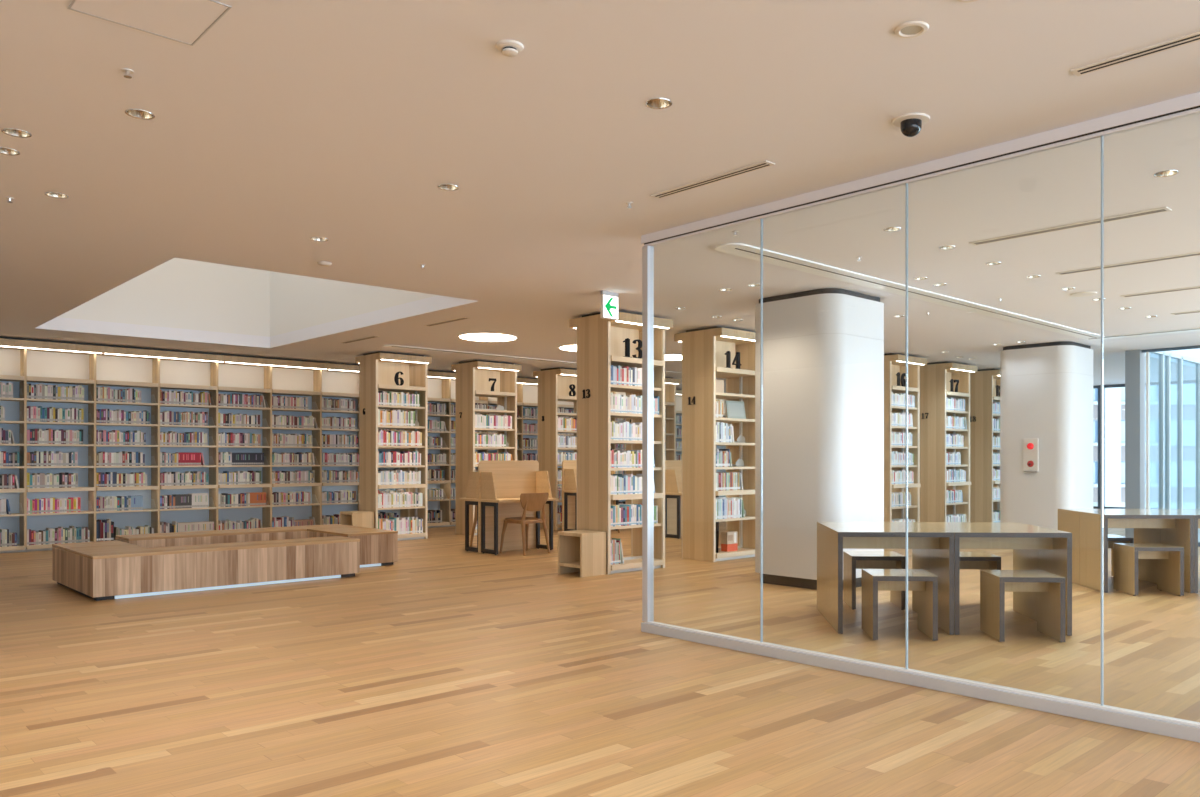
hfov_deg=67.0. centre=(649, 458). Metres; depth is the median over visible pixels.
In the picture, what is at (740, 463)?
bookend
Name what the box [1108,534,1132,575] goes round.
stool
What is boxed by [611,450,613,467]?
book
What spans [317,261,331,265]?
recessed light
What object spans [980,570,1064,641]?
stool
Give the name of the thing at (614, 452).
book
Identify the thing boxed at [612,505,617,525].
book
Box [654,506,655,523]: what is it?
book
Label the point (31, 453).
book
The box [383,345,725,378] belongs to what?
trim
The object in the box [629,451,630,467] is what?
book
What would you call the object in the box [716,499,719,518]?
book
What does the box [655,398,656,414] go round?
book
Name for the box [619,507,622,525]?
book
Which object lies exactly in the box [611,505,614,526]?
book
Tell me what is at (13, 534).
book
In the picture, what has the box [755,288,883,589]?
column
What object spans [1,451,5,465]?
book
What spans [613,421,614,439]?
book
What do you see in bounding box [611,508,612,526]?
book
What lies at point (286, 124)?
ceiling
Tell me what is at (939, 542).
table
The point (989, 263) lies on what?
recessed light
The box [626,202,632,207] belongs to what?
sprinkler
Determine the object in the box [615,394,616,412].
book
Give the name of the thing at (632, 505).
book
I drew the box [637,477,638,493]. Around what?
book
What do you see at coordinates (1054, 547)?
table
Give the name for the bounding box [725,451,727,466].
book
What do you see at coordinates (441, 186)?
recessed light
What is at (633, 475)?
book
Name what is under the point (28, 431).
book
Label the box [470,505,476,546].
wooden chair
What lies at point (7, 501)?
book
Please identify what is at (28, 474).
book
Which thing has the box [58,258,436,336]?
skylight
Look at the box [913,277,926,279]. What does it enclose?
recessed light
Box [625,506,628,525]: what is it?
book
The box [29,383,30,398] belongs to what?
book
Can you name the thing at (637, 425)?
book
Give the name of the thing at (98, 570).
bench
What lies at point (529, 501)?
wooden chair
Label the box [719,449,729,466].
book
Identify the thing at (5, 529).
book
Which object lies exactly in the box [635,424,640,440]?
book
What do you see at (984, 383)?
bookcase
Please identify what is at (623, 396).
book
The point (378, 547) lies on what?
bench
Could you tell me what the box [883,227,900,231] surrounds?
recessed light
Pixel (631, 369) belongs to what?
book
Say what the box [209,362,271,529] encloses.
bookcase
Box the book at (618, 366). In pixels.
[616,365,619,384]
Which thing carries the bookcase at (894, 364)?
on the floor
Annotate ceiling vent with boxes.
[341,336,379,342]
[424,317,468,325]
[651,160,774,198]
[969,207,1171,245]
[1056,252,1199,274]
[1071,31,1199,75]
[1121,286,1199,297]
[1171,310,1199,314]
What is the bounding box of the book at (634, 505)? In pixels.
[634,505,635,524]
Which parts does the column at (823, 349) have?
casing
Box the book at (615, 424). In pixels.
[615,424,616,439]
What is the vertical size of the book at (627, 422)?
0.205 m
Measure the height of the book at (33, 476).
0.173 m
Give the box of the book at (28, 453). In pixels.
[27,452,29,465]
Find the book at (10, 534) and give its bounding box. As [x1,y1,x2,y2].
[9,532,11,545]
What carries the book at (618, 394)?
on the bookcase at (602, 343)
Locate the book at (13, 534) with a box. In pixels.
[12,533,14,545]
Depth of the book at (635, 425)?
9.87 m
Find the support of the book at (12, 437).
on the bookcase at (9, 358)
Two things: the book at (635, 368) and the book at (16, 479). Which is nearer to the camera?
the book at (635, 368)
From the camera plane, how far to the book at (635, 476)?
9.85 m
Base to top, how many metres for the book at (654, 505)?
0.200 m
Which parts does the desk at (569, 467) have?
wing panel, leg frame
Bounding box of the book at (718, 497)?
[718,497,726,518]
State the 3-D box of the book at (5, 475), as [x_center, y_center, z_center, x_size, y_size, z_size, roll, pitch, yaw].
[-8.398,0.290,11.761,0.032,0.189,0.145,0,0,-44]
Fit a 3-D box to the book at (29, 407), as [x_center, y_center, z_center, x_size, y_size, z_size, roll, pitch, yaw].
[-8.212,-0.595,11.946,0.020,0.201,0.152,0,0,-44]
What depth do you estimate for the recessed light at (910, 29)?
3.32 m
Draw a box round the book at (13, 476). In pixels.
[12,474,14,488]
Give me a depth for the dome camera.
4.17 m
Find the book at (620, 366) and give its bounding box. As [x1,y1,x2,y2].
[620,366,621,384]
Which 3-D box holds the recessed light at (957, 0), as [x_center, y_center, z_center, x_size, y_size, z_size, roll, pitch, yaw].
[1.090,-1.576,3.058,0.126,0.008,0.126,0,0,-44]
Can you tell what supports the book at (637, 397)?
on the bookcase at (602, 343)
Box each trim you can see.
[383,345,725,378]
[1086,328,1199,340]
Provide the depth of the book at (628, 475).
9.82 m
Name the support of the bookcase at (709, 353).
on the floor
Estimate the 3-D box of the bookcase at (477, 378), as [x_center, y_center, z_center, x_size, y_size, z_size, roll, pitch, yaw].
[-2.693,-0.179,14.856,0.862,2.798,0.780,0,0,-44]
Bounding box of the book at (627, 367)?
[622,366,628,385]
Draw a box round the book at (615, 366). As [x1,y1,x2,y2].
[615,366,616,384]
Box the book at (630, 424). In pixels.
[630,424,632,440]
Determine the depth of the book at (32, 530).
11.94 m
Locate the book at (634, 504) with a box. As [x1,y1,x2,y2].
[634,504,637,524]
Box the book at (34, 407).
[32,406,35,420]
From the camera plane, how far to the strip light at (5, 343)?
13.21 m
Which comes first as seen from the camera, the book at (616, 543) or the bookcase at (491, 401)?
the book at (616, 543)
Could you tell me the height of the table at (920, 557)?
0.708 m
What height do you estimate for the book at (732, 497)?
0.248 m
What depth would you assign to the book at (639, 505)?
9.92 m
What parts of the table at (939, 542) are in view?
panel, panel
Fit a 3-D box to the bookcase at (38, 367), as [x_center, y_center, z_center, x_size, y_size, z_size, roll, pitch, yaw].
[-8.004,-0.115,12.213,0.797,2.670,0.385,0,0,-44]
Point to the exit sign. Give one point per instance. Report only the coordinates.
(608, 300)
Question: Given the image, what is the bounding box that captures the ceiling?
[0,0,1199,392]
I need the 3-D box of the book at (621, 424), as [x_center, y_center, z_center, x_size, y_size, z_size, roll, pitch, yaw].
[-0.362,-0.294,9.776,0.029,0.187,0.162,0,0,-44]
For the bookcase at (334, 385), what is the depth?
14.98 m
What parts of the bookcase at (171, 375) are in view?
panel, panel, shelf, shelf, shelf, shelf, shelf, shelf, shelf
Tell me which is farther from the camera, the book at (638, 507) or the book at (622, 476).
the book at (638, 507)
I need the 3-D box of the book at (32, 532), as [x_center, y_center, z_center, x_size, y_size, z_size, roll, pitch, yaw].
[-8.187,1.042,11.963,0.030,0.186,0.144,0,0,-44]
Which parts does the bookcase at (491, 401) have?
panel, panel, shelf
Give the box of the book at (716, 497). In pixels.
[716,497,725,518]
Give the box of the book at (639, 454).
[638,453,640,467]
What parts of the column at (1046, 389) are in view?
casing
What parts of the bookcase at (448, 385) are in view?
panel, panel, shelf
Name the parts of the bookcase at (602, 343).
panel, panel, frame, shelf, shelf, shelf, shelf, shelf, shelf, shelf, shelf, panel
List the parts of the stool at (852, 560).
panel, seat, rail, panel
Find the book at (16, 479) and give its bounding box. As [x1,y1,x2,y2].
[15,475,18,487]
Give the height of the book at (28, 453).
0.181 m
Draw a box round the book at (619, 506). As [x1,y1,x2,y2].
[619,506,626,525]
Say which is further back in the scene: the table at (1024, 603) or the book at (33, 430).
the book at (33, 430)
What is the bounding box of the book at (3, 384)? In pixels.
[2,383,4,396]
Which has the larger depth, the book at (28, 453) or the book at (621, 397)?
the book at (28, 453)
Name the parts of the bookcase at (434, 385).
panel, panel, shelf, shelf, shelf, shelf, shelf, shelf, shelf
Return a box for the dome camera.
[892,113,929,136]
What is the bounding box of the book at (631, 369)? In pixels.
[631,369,634,385]
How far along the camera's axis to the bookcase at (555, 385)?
15.71 m
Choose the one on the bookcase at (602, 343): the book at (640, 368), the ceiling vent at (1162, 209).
the book at (640, 368)
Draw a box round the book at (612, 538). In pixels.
[612,538,620,563]
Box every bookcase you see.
[0,349,24,552]
[19,348,94,551]
[88,353,158,541]
[151,358,217,532]
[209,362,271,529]
[262,366,321,527]
[312,369,358,524]
[355,352,431,540]
[400,378,450,527]
[440,378,486,526]
[451,360,521,535]
[477,397,521,469]
[517,384,537,459]
[533,367,576,529]
[558,401,573,504]
[569,311,672,573]
[611,392,625,504]
[626,377,680,503]
[674,326,754,561]
[676,396,681,453]
[716,399,725,496]
[884,353,926,521]
[920,362,976,521]
[970,369,999,521]
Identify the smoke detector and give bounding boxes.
[496,40,523,56]
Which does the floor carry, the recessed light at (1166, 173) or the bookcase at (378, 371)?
the bookcase at (378, 371)
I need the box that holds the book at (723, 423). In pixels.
[723,423,724,441]
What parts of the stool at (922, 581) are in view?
panel, seat, rail, panel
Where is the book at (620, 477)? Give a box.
[620,477,621,493]
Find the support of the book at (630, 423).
on the bookcase at (602, 343)
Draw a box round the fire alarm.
[1023,438,1038,471]
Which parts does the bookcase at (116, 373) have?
panel, panel, shelf, shelf, shelf, shelf, shelf, shelf, shelf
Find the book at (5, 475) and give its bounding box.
[3,474,6,488]
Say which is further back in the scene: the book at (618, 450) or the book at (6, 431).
the book at (6, 431)
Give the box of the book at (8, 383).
[6,382,10,397]
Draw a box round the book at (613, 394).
[613,394,614,412]
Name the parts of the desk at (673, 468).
wing panel, leg frame, leg frame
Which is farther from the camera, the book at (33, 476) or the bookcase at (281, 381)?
the bookcase at (281, 381)
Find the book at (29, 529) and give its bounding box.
[29,529,30,544]
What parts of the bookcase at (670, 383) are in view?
panel, frame, panel, shelf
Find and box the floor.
[0,521,1199,796]
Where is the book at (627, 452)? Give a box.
[620,451,628,467]
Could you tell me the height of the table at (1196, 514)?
0.708 m
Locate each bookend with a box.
[496,405,503,409]
[732,459,743,466]
[737,435,744,442]
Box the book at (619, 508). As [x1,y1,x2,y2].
[619,508,620,525]
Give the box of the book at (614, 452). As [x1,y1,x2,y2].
[614,452,616,467]
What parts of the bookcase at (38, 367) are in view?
panel, panel, shelf, shelf, shelf, shelf, shelf, shelf, shelf, shelf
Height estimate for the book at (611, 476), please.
0.201 m
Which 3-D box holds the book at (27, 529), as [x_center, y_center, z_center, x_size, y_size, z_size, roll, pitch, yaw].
[-8.235,1.031,11.942,0.021,0.208,0.180,0,0,-44]
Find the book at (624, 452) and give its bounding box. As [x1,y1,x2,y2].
[624,452,625,467]
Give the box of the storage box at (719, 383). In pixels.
[716,379,723,392]
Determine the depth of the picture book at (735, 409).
11.16 m
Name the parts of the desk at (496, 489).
leg frame, wing panel, wing panel, leg frame, wing panel, leg frame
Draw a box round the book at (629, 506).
[620,504,630,524]
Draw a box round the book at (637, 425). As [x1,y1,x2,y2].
[637,425,638,440]
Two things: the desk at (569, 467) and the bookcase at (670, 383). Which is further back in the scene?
the bookcase at (670, 383)
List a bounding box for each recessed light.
[0,147,19,154]
[1,128,31,137]
[45,192,68,197]
[125,109,154,118]
[311,237,327,240]
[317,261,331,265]
[438,184,458,189]
[458,333,517,340]
[558,344,576,350]
[645,98,671,108]
[665,354,681,359]
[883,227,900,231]
[894,21,928,37]
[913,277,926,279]
[933,283,946,285]
[939,246,954,249]
[957,0,977,1]
[986,262,1000,264]
[1026,275,1040,277]
[1154,170,1178,176]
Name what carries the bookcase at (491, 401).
on the floor
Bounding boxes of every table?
[817,522,932,619]
[827,527,953,634]
[918,522,1038,620]
[936,527,1071,635]
[1058,509,1161,584]
[1080,512,1193,592]
[1144,509,1199,511]
[1171,512,1199,592]
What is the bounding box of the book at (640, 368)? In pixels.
[640,368,641,386]
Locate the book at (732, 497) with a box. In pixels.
[732,497,741,517]
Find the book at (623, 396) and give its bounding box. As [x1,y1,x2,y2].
[621,395,625,412]
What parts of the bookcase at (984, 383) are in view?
panel, panel, shelf, panel, frame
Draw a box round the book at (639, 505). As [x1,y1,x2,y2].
[636,504,641,524]
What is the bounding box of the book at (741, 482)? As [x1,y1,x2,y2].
[740,473,742,489]
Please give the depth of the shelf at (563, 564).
9.53 m
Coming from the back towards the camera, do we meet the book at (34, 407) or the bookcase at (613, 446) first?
the bookcase at (613, 446)
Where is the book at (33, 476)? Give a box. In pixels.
[32,475,34,487]
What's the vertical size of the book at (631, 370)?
0.177 m
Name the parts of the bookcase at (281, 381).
panel, panel, shelf, shelf, shelf, shelf, shelf, shelf, shelf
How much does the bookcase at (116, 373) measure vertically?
2.670 m
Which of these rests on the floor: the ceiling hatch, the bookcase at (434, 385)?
the bookcase at (434, 385)
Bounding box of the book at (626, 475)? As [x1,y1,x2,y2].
[626,475,627,493]
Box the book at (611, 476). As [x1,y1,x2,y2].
[611,476,612,494]
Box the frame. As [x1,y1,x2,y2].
[641,92,1199,742]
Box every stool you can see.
[340,511,373,527]
[558,530,605,576]
[843,551,905,609]
[862,569,937,640]
[960,552,1000,569]
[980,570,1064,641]
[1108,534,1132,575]
[1113,543,1183,595]
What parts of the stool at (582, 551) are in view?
panel, panel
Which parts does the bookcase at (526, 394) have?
panel, shelf, shelf, panel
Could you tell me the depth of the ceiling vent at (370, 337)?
11.91 m
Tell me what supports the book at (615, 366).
on the bookcase at (602, 343)
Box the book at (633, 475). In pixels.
[633,475,634,493]
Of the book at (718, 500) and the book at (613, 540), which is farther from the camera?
the book at (718, 500)
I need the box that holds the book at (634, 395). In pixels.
[634,395,635,413]
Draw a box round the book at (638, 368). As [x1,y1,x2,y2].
[638,368,639,385]
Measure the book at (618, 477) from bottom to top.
0.186 m
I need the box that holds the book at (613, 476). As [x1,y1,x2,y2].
[613,476,616,494]
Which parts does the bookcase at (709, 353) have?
panel, panel, frame, shelf, shelf, shelf, shelf, shelf, shelf, shelf, shelf, panel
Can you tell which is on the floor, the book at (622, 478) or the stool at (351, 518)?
the stool at (351, 518)
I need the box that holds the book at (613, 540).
[613,540,614,564]
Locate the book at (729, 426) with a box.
[729,426,730,441]
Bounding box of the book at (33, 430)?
[30,429,34,443]
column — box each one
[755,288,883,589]
[1000,341,1092,529]
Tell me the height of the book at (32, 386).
0.176 m
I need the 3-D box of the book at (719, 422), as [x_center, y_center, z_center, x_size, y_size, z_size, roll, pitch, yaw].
[0.785,-0.322,10.886,0.026,0.243,0.163,0,0,-44]
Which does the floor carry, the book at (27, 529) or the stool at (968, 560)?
the stool at (968, 560)
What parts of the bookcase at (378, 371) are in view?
panel, panel, shelf, shelf, shelf, shelf, shelf, shelf, shelf, shelf, frame, panel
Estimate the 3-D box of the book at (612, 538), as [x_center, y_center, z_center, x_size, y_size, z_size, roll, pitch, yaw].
[-0.363,0.991,9.746,0.012,0.268,0.133,0,0,-44]
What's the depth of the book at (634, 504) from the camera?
9.88 m
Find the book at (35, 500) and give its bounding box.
[32,499,36,513]
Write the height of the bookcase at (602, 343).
2.798 m
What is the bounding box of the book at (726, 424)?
[725,423,727,441]
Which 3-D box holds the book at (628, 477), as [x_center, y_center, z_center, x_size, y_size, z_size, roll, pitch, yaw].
[-0.274,0.287,9.828,0.032,0.186,0.131,0,0,-44]
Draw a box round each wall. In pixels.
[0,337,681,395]
[1125,345,1199,546]
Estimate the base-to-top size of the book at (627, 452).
0.187 m
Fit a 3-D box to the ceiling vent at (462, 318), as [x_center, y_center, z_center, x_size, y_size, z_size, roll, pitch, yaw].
[-2.342,-1.576,10.396,0.075,0.008,0.860,0,0,-44]
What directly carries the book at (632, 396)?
on the bookcase at (602, 343)
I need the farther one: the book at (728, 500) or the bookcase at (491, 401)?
the bookcase at (491, 401)
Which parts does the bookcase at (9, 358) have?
panel, panel, shelf, shelf, shelf, shelf, shelf, shelf, shelf, shelf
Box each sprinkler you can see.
[5,197,13,202]
[122,68,133,77]
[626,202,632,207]
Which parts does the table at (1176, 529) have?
panel, panel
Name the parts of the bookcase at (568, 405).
panel, shelf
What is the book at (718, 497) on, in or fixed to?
on the bookcase at (709, 353)
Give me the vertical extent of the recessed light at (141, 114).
0.090 m
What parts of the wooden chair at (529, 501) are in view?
leg, seat, leg, seat frame, leg, backrest, leg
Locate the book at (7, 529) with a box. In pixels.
[7,529,8,546]
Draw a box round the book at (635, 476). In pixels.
[635,476,636,493]
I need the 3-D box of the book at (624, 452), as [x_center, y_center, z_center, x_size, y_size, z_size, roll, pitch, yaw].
[-0.322,0.009,9.808,0.033,0.173,0.152,0,0,-44]
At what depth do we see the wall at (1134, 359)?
13.09 m
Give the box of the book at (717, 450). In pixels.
[716,449,718,466]
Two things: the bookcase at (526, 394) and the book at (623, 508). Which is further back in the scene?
the bookcase at (526, 394)
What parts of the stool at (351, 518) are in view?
panel, panel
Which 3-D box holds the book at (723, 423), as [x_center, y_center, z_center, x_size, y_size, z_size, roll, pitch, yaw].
[0.840,-0.318,10.925,0.025,0.235,0.141,0,0,-44]
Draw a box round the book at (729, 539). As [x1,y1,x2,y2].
[721,531,737,551]
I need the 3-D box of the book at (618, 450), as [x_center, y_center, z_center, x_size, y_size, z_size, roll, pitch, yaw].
[-0.389,0.002,9.751,0.034,0.187,0.164,0,0,-44]
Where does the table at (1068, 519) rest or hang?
on the floor
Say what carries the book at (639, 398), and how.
on the bookcase at (602, 343)
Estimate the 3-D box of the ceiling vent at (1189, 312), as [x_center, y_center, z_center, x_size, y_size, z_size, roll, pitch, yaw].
[6.639,-1.576,8.871,0.110,0.008,2.720,0,0,-44]
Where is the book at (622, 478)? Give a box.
[622,478,623,493]
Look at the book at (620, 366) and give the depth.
9.71 m
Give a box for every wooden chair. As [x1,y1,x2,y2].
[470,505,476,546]
[500,493,549,555]
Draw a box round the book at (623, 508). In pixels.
[623,508,624,525]
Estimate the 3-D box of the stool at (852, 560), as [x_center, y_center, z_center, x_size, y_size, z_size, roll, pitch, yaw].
[1.851,1.002,7.483,0.430,0.436,0.400,0,0,2]
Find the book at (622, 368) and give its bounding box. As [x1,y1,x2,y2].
[622,368,625,384]
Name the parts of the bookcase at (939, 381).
panel, panel, frame, shelf, shelf, shelf, shelf, shelf, panel, shelf, shelf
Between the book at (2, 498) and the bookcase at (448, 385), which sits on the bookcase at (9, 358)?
the book at (2, 498)
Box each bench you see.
[52,536,359,600]
[115,524,397,567]
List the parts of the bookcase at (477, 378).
panel, panel, frame, shelf, shelf, shelf, shelf, panel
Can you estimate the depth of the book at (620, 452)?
9.74 m
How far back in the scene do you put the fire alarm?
12.35 m
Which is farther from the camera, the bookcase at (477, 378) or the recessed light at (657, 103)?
the bookcase at (477, 378)
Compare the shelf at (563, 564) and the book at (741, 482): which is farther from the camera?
the book at (741, 482)
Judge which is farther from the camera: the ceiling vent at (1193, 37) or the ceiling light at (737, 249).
the ceiling light at (737, 249)
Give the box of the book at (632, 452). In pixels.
[631,451,633,467]
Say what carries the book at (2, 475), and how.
on the bookcase at (9, 358)
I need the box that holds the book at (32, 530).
[32,530,35,544]
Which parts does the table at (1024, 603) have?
panel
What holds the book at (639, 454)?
on the bookcase at (602, 343)
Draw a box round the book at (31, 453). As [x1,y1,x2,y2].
[30,452,33,465]
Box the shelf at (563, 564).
[560,561,579,567]
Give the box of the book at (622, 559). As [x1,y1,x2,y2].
[621,543,623,563]
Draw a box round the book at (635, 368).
[631,367,636,385]
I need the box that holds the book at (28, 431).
[27,430,29,443]
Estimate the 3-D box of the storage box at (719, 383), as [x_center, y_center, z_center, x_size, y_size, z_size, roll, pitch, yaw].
[0.754,-0.875,10.928,0.200,0.160,0.200,0,0,-44]
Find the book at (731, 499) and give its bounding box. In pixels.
[727,498,732,517]
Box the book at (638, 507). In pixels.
[638,507,639,524]
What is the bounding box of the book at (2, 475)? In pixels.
[0,474,3,488]
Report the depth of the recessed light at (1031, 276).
7.86 m
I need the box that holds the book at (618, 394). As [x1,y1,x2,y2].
[618,394,619,412]
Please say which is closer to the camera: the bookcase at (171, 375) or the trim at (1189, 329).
the trim at (1189, 329)
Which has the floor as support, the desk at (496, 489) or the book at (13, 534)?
the desk at (496, 489)
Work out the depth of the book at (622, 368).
9.75 m
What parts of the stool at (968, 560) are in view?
rail, seat, panel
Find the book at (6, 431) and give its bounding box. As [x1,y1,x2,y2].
[5,430,8,443]
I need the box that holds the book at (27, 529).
[27,529,28,544]
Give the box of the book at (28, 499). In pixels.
[28,499,29,513]
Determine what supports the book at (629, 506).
on the bookcase at (602, 343)
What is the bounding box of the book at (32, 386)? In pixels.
[31,385,33,398]
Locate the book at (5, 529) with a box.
[5,529,6,546]
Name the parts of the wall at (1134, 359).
corner post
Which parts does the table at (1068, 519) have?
panel, panel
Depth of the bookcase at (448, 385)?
16.34 m
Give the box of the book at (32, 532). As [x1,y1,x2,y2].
[31,530,33,544]
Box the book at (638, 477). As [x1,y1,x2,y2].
[638,477,640,493]
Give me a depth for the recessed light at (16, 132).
4.42 m
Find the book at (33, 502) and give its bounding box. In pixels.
[32,500,34,513]
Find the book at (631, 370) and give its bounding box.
[631,370,632,385]
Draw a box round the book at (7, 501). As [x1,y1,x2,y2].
[6,499,10,513]
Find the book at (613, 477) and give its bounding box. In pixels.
[613,477,614,494]
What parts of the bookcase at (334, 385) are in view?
panel, panel, shelf, shelf, shelf, shelf, shelf, shelf, shelf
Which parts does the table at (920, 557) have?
panel, panel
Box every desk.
[459,460,558,554]
[562,460,618,530]
[665,460,718,538]
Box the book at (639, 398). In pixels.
[639,398,640,413]
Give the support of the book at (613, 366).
on the bookcase at (602, 343)
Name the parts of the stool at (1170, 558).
panel, seat, rail, panel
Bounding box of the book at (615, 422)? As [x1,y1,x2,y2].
[615,422,625,439]
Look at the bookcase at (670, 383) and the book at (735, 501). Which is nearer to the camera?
the book at (735, 501)
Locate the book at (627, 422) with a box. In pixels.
[627,422,628,440]
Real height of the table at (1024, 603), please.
0.708 m
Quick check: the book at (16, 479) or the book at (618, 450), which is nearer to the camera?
the book at (618, 450)
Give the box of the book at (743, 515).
[742,500,744,516]
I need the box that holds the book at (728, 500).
[728,500,730,517]
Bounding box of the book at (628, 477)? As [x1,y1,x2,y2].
[628,477,629,493]
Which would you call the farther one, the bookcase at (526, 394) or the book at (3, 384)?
the bookcase at (526, 394)
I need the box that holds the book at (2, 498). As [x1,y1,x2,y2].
[2,498,5,514]
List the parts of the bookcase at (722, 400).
panel, panel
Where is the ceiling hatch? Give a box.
[67,0,231,45]
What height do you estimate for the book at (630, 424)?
0.183 m
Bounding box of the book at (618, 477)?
[618,477,619,494]
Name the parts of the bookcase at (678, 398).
panel, panel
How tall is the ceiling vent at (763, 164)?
0.008 m
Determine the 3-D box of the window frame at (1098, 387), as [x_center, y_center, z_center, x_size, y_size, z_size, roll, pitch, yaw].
[7.957,-0.180,21.158,0.140,2.800,9.850,0,0,-44]
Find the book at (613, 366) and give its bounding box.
[613,366,614,383]
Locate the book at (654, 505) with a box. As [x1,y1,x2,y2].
[654,505,657,523]
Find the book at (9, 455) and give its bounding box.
[8,454,10,465]
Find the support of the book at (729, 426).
on the bookcase at (709, 353)
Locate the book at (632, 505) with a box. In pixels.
[624,504,633,524]
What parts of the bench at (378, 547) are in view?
seat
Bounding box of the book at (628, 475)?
[623,474,632,493]
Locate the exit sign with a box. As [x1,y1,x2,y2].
[600,291,618,319]
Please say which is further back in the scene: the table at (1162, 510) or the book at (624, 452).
the book at (624, 452)
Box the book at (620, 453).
[620,453,621,467]
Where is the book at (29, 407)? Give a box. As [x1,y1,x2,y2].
[27,406,30,420]
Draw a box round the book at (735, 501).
[735,501,736,517]
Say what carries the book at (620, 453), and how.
on the bookcase at (602, 343)
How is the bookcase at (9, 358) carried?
on the floor
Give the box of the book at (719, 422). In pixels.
[719,422,720,441]
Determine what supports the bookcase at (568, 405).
on the floor
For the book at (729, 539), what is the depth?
11.02 m
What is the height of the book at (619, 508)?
0.194 m
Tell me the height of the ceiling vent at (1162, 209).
0.008 m
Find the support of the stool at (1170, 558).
on the floor
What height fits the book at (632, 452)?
0.180 m
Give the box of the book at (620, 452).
[620,452,623,467]
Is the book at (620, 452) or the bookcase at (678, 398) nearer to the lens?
the book at (620, 452)
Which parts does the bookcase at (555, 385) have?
panel, shelf, shelf, shelf, shelf, panel, panel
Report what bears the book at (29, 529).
on the bookcase at (38, 367)
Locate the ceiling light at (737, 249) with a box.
[715,243,1104,338]
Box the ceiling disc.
[1070,291,1096,296]
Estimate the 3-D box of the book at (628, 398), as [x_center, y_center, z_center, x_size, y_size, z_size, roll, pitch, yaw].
[-0.285,-0.583,9.845,0.030,0.176,0.154,0,0,-44]
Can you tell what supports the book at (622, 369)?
on the bookcase at (602, 343)
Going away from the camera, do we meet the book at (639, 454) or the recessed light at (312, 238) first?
the recessed light at (312, 238)
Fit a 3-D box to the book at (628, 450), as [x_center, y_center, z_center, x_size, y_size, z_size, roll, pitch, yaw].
[-0.188,-0.001,9.944,0.014,0.192,0.161,0,0,-44]
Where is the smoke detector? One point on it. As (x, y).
(510, 48)
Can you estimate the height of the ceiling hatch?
0.004 m
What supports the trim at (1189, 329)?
attached to the ceiling
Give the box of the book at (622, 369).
[622,369,623,384]
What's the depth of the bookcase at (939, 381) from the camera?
14.79 m
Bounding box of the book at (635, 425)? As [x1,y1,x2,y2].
[635,425,636,440]
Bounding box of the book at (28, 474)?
[27,473,29,487]
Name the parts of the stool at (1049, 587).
panel, seat, rail, panel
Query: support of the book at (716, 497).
on the bookcase at (709, 353)
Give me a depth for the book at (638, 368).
9.90 m
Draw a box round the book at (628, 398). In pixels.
[627,397,629,412]
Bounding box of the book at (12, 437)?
[11,431,14,443]
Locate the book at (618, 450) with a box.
[618,450,619,467]
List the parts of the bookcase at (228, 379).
panel, panel, shelf, shelf, shelf, shelf, shelf, shelf, shelf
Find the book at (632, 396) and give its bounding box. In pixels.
[631,395,633,412]
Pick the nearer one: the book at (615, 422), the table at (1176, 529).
the table at (1176, 529)
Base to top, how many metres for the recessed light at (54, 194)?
0.090 m
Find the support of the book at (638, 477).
on the bookcase at (602, 343)
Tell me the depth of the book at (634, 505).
9.86 m
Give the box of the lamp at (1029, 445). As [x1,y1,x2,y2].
[1027,443,1033,448]
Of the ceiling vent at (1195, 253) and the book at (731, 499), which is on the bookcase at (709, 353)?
the book at (731, 499)
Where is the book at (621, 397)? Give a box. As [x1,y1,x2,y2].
[621,397,622,412]
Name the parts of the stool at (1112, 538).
rail, seat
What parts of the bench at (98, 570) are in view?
seat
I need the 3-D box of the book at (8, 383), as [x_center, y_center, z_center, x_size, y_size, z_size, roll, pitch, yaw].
[-8.367,-0.894,11.797,0.031,0.198,0.154,0,0,-44]
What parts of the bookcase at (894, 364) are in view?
panel, panel, frame, shelf, shelf, shelf, shelf, shelf, panel, shelf, shelf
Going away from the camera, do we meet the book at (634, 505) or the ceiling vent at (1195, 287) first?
the ceiling vent at (1195, 287)
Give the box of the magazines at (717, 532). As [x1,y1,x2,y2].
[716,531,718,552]
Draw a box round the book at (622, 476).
[614,475,625,493]
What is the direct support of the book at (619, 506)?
on the bookcase at (602, 343)
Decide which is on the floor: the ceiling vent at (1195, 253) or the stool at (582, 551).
the stool at (582, 551)
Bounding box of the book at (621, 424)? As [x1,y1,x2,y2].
[620,423,622,439]
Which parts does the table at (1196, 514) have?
panel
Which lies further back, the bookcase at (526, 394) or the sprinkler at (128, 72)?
the bookcase at (526, 394)
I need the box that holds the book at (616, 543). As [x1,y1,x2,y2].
[616,543,617,563]
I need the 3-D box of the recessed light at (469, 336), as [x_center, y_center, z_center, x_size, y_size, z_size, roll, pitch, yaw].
[-2.097,-1.574,11.704,0.770,0.012,0.770,0,0,-44]
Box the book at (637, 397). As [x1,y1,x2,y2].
[637,397,638,413]
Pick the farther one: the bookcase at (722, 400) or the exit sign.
the bookcase at (722, 400)
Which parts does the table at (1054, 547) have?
panel, panel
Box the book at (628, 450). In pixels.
[628,450,637,467]
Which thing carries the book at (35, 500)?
on the bookcase at (38, 367)
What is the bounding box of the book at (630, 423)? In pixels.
[630,423,634,440]
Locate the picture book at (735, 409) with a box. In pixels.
[725,400,745,418]

